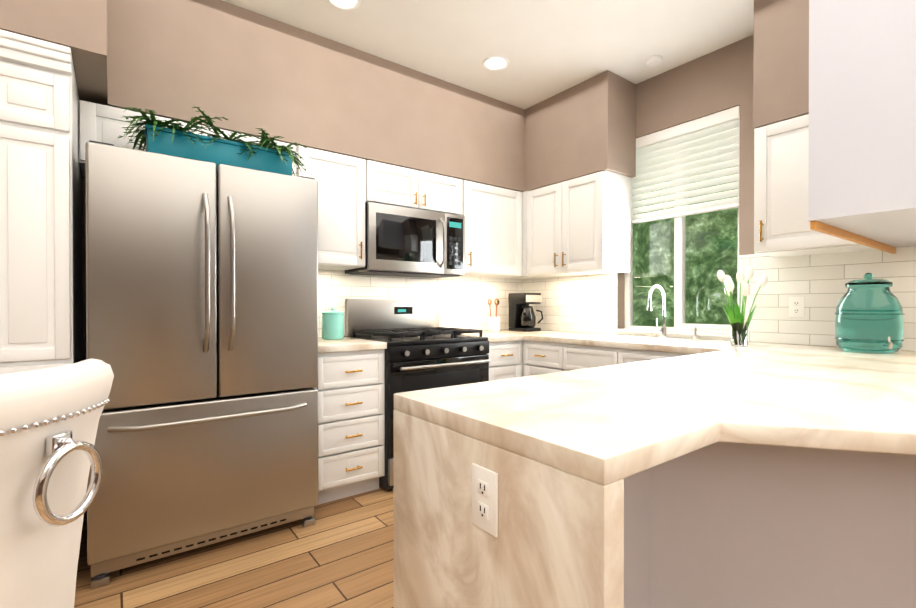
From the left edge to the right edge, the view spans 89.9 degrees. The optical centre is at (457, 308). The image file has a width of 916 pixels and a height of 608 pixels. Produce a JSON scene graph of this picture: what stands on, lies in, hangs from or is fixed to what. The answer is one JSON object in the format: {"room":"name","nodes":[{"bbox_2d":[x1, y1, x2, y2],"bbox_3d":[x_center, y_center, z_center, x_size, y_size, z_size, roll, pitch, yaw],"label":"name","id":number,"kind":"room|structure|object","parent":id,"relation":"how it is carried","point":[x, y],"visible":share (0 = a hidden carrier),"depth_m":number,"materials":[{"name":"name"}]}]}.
{"room":"kitchen","nodes":[
{"label":"kitchen","id":0,"kind":"room"},
{"bbox_2d":[74,485,393,607],"bbox_3d":[0.423,1.163,-0.285,6.180,0.060,7.500,0,0,-37],"label":"floor","id":1,"kind":"structure","parent":0,"point":[339,553],"depth_m":1.96,"materials":[{"name":"brown wood"}]},
{"bbox_2d":[0,29,82,374],"bbox_3d":[-1.937,0.056,1.938,0.515,2.130,0.796,0,0,-37],"label":"pantry cabinet","id":2,"kind":"object","parent":1,"relation":"on","point":[41,287],"visible":0.67,"depth_m":1.74,"materials":[{"name":"white paint"}]},
{"bbox_2d":[0,358,113,607],"bbox_3d":[-1.084,0.619,0.801,0.776,1.016,0.677,0,0,-37],"label":"upholstered chair","id":3,"kind":"object","parent":1,"relation":"on","point":[50,455],"visible":1,"depth_m":0.84,"materials":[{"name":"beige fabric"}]},
{"bbox_2d":[85,140,318,588],"bbox_3d":[-1.297,0.224,2.359,0.930,1.790,0.838,0,0,-37],"label":"fridge","id":4,"kind":"object","parent":1,"relation":"on","point":[202,309],"visible":0.98,"depth_m":2.02,"materials":[{"name":"grey metal"}]},
{"bbox_2d":[117,106,305,175],"bbox_3d":[-1.137,-0.771,2.241,0.875,0.246,0.465,0,0,-37],"label":"planter","id":5,"kind":"object","parent":4,"relation":"on","point":[178,140],"visible":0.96,"depth_m":2.14,"materials":[{"name":"teal paint"}]},
{"bbox_2d":[312,349,384,504],"bbox_3d":[-0.791,0.679,2.879,0.441,0.873,0.674,0,0,-37],"label":"drawers","id":6,"kind":"object","parent":1,"relation":"on","point":[350,387],"visible":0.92,"depth_m":2.64,"materials":[{"name":"white paint"}]},
{"bbox_2d":[318,337,386,352],"bbox_3d":[-0.793,0.222,2.881,0.441,0.040,0.642,0,0,-37],"label":"countertop","id":7,"kind":"structure","parent":6,"relation":"on","point":[347,343],"depth_m":2.67,"materials":[{"name":"beige stone"}]},
{"bbox_2d":[322,307,343,339],"bbox_3d":[-0.825,0.095,3.025,0.144,0.210,0.144,0,0,-37],"label":"canister","id":8,"kind":"object","parent":7,"relation":"on","point":[332,323],"visible":1,"depth_m":2.97,"materials":[{"name":"teal ceramic"}]},
{"bbox_2d":[345,298,489,490],"bbox_3d":[-0.274,0.521,3.218,0.786,1.185,0.717,0,0,-37],"label":"range","id":9,"kind":"object","parent":1,"relation":"on","point":[423,350],"visible":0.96,"depth_m":3.05,"materials":[{"name":"grey metal"}]},
{"bbox_2d":[487,340,522,380],"bbox_3d":[0.182,0.675,3.584,0.372,0.872,0.716,0,0,-37],"label":"base cabinet","id":10,"kind":"object","parent":1,"relation":"on","point":[513,359],"depth_m":3.36,"materials":[{"name":"white paint"}]},
{"bbox_2d":[461,330,521,341],"bbox_3d":[0.153,0.218,3.591,0.338,0.040,0.646,0,0,-37],"label":"countertop","id":11,"kind":"structure","parent":10,"relation":"on","point":[503,335],"depth_m":3.40,"materials":[{"name":"beige stone"}]},
{"bbox_2d":[488,299,499,331],"bbox_3d":[0.301,0.056,3.871,0.144,0.279,0.096,0,0,-37],"label":"utensil crock","id":12,"kind":"object","parent":11,"relation":"on","point":[494,324],"visible":1,"depth_m":3.84,"materials":[{"name":"white ceramic"}]},
{"bbox_2d":[523,340,570,376],"bbox_3d":[0.839,0.676,3.460,0.706,0.872,0.468,0,0,-37],"label":"base cabinet","id":13,"kind":"object","parent":1,"relation":"on","point":[539,358],"depth_m":3.28,"materials":[{"name":"white paint"}]},
{"bbox_2d":[571,344,670,369],"bbox_3d":[1.229,0.679,2.998,0.638,0.872,0.981,0,0,-37],"label":"base cabinet","id":14,"kind":"object","parent":1,"relation":"on","point":[582,356],"depth_m":2.88,"materials":[{"name":"white paint"}]},
{"bbox_2d":[518,330,915,357],"bbox_3d":[1.609,0.224,2.470,0.642,0.040,4.187,0,0,-37],"label":"countertop","id":15,"kind":"structure","parent":14,"relation":"on","point":[648,343],"depth_m":2.82,"materials":[{"name":"beige stone"}]},
{"bbox_2d":[508,293,542,331],"bbox_3d":[0.590,0.030,3.980,0.192,0.330,0.252,0,0,-37],"label":"coffee maker","id":16,"kind":"object","parent":15,"relation":"on","point":[522,317],"visible":1,"depth_m":3.93,"materials":[{"name":"black plastic"}]},
{"bbox_2d":[647,285,668,337],"bbox_3d":[1.317,0.021,3.068,0.224,0.358,0.096,0,0,-37],"label":"faucet","id":17,"kind":"object","parent":15,"relation":"on","point":[663,330],"visible":1,"depth_m":3.09,"materials":[{"name":"silver metal"}]},
{"bbox_2d":[690,327,698,339],"bbox_3d":[1.504,0.160,2.924,0.072,0.081,0.034,0,0,-37],"label":"soap pump","id":18,"kind":"object","parent":15,"relation":"on","point":[695,336],"visible":1,"depth_m":2.93,"materials":[{"name":"silver metal"}]},
{"bbox_2d":[717,266,767,346],"bbox_3d":[1.537,-0.011,2.499,0.204,0.428,0.218,0,0,-37],"label":"tulip vase","id":19,"kind":"object","parent":15,"relation":"on","point":[739,330],"visible":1,"depth_m":2.46,"materials":[{"name":"clear glass"}]},
{"bbox_2d":[834,273,903,352],"bbox_3d":[1.952,0.017,2.184,0.250,0.375,0.250,0,0,-37],"label":"jar","id":20,"kind":"object","parent":15,"relation":"on","point":[869,313],"visible":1,"depth_m":2.10,"materials":[{"name":"teal glass"}]},
{"bbox_2d":[671,353,693,356],"bbox_3d":[1.541,0.681,2.583,0.638,0.872,0.301,0,0,-37],"label":"base cabinet","id":21,"kind":"object","parent":1,"relation":"on","point":[672,354],"depth_m":2.52,"materials":[{"name":"white paint"}]},
{"bbox_2d":[623,442,915,607],"bbox_3d":[1.516,0.689,1.078,2.488,0.873,2.070,0,0,-37],"label":"peninsula base wall","id":22,"kind":"structure","parent":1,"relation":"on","point":[725,525],"depth_m":1.16,"materials":[{"name":"paint"}]},
{"bbox_2d":[393,346,915,607],"bbox_3d":[1.224,0.670,0.878,1.890,0.914,2.100,0,0,-37],"label":"countertop","id":23,"kind":"structure","parent":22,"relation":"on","point":[563,454],"depth_m":0.92,"materials":[{"name":"beige stone"}]},
{"bbox_2d":[472,463,497,536],"bbox_3d":[0.049,0.357,0.859,0.008,0.116,0.072,0,0,-37],"label":"electrical outlet","id":24,"kind":"object","parent":23,"relation":"attached to","point":[485,499],"visible":1,"depth_m":0.85,"materials":[{"name":"white plastic"}]},
{"bbox_2d":[82,178,488,520],"bbox_3d":[-1.785,-0.271,2.644,6.180,2.775,0.150,0,0,-37],"label":"wall","id":25,"kind":"structure","parent":0,"point":[84,265],"depth_m":2.42,"materials":[{"name":"beige paint"}]},
{"bbox_2d":[78,100,301,178],"bbox_3d":[-1.459,-0.827,2.559,0.998,0.288,0.370,0,0,-37],"label":"upper cabinet","id":26,"kind":"object","parent":25,"relation":"attached to","point":[97,122],"depth_m":2.19,"materials":[{"name":"white paint"}]},
{"bbox_2d":[302,146,369,269],"bbox_3d":[-0.882,-0.622,2.994,0.441,0.703,0.370,0,0,-37],"label":"upper cabinet","id":27,"kind":"object","parent":25,"relation":"attached to","point":[349,187],"depth_m":2.88,"materials":[{"name":"white paint"}]},
{"bbox_2d":[370,161,465,215],"bbox_3d":[-0.388,-0.837,3.364,0.792,0.276,0.370,0,0,-37],"label":"upper cabinet","id":28,"kind":"object","parent":25,"relation":"attached to","point":[393,185],"depth_m":3.20,"materials":[{"name":"white paint"}]},
{"bbox_2d":[345,202,464,277],"bbox_3d":[-0.363,-0.469,3.333,0.786,0.452,0.452,0,0,-37],"label":"over-the-range microwave","id":29,"kind":"object","parent":28,"relation":"attached to","point":[404,242],"visible":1,"depth_m":3.16,"materials":[{"name":"silver metal"}]},
{"bbox_2d":[318,269,521,337],"bbox_3d":[-0.294,-0.049,3.665,2.190,0.490,0.011,0,0,-37],"label":"backsplash","id":30,"kind":"structure","parent":25,"relation":"attached to","point":[475,292],"depth_m":3.78,"materials":[{"name":"white tile"}]},
{"bbox_2d":[325,296,334,310],"bbox_3d":[-0.891,-0.026,3.204,0.072,0.116,0.008,0,0,-37],"label":"electrical outlet","id":31,"kind":"object","parent":30,"relation":"attached to","point":[329,303],"visible":0.83,"depth_m":3.20,"materials":[{"name":"white plastic"}]},
{"bbox_2d":[462,181,521,278],"bbox_3d":[0.174,-0.626,3.788,0.611,0.703,0.370,0,0,-37],"label":"upper cabinet","id":32,"kind":"object","parent":25,"relation":"attached to","point":[493,218],"depth_m":3.64,"materials":[{"name":"white paint"}]},
{"bbox_2d":[514,276,548,278],"bbox_3d":[0.546,-0.628,4.068,0.436,0.703,0.370,0,0,-37],"label":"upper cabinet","id":33,"kind":"object","parent":25,"relation":"attached to","point":[515,277],"depth_m":4.07,"materials":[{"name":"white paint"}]},
{"bbox_2d":[0,0,808,191],"bbox_3d":[-0.225,-1.312,2.103,4.029,0.684,2.580,0,0,-37],"label":"soffit","id":34,"kind":"structure","parent":0,"point":[245,71],"depth_m":2.68,"materials":[{"name":"beige paint"}]},
{"bbox_2d":[222,0,753,109],"bbox_3d":[0.423,-1.682,-0.301,6.180,0.080,7.500,0,0,-37],"label":"ceiling","id":35,"kind":"structure","parent":0,"point":[548,48],"depth_m":2.78,"materials":[{"name":"white paint"}]},
{"bbox_2d":[327,0,360,9],"bbox_3d":[-0.612,-1.653,2.449,0.186,0.008,0.186,0,0,-37],"label":"recessed light","id":36,"kind":"object","parent":35,"relation":"in","point":[347,4],"visible":1,"depth_m":2.49,"materials":[{"name":"white"}]},
{"bbox_2d":[482,55,509,70],"bbox_3d":[0.255,-1.656,3.101,0.186,0.008,0.186,0,0,-37],"label":"recessed light","id":37,"kind":"object","parent":35,"relation":"in","point":[495,63],"visible":1,"depth_m":3.09,"materials":[{"name":"white"}]},
{"bbox_2d":[646,55,661,66],"bbox_3d":[1.305,-1.645,3.053,0.100,0.030,0.100,0,0,-37],"label":"smoke detector","id":38,"kind":"object","parent":35,"relation":"attached to","point":[653,60],"visible":0.98,"depth_m":3.03,"materials":[{"name":"white plastic"}]},
{"bbox_2d":[547,34,906,350],"bbox_3d":[2.833,-0.264,1.519,0.150,2.775,7.200,0,0,-37],"label":"wall","id":39,"kind":"structure","parent":0,"point":[718,80],"depth_m":2.97,"materials":[{"name":"beige paint"}]},
{"bbox_2d":[522,170,631,276],"bbox_3d":[0.905,-0.625,3.632,0.386,0.703,0.798,0,0,-37],"label":"upper cabinet","id":40,"kind":"object","parent":39,"relation":"attached to","point":[582,225],"visible":1,"depth_m":3.41,"materials":[{"name":"white paint"}]},
{"bbox_2d":[616,142,739,336],"bbox_3d":[1.528,-0.544,3.216,0.165,1.443,0.853,0,0,-37],"label":"window","id":41,"kind":"structure","parent":39,"relation":"in","point":[681,327],"depth_m":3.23,"materials":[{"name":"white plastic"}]},
{"bbox_2d":[632,106,739,223],"bbox_3d":[1.519,-0.800,3.208,0.067,0.928,0.843,0,0,-37],"label":"window blind","id":42,"kind":"object","parent":41,"relation":"attached to","point":[712,132],"visible":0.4,"depth_m":3.13,"materials":[{"name":"white"}]},
{"bbox_2d":[522,246,915,350],"bbox_3d":[1.777,-0.064,2.790,0.011,0.530,3.899,0,0,-37],"label":"backsplash","id":43,"kind":"structure","parent":39,"relation":"attached to","point":[817,282],"depth_m":2.65,"materials":[{"name":"white tile"}]},
{"bbox_2d":[789,297,803,317],"bbox_3d":[1.913,-0.008,2.592,0.008,0.116,0.072,0,0,-37],"label":"outlet","id":44,"kind":"object","parent":43,"relation":"attached to","point":[796,306],"visible":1,"depth_m":2.59,"materials":[{"name":"white plastic"}]},
{"bbox_2d":[754,114,877,256],"bbox_3d":[1.858,-0.633,2.366,0.386,0.673,0.491,0,0,-37],"label":"upper cabinet","id":45,"kind":"object","parent":39,"relation":"attached to","point":[781,221],"visible":0.54,"depth_m":2.35,"materials":[{"name":"white paint"}]},
{"bbox_2d":[808,0,915,253],"bbox_3d":[2.158,-0.958,1.268,1.222,1.381,1.617,0,0,-37],"label":"upper cabinet","id":46,"kind":"object","parent":39,"relation":"attached to","point":[862,132],"visible":1,"depth_m":1.45,"materials":[{"name":"paint"}]}
]}

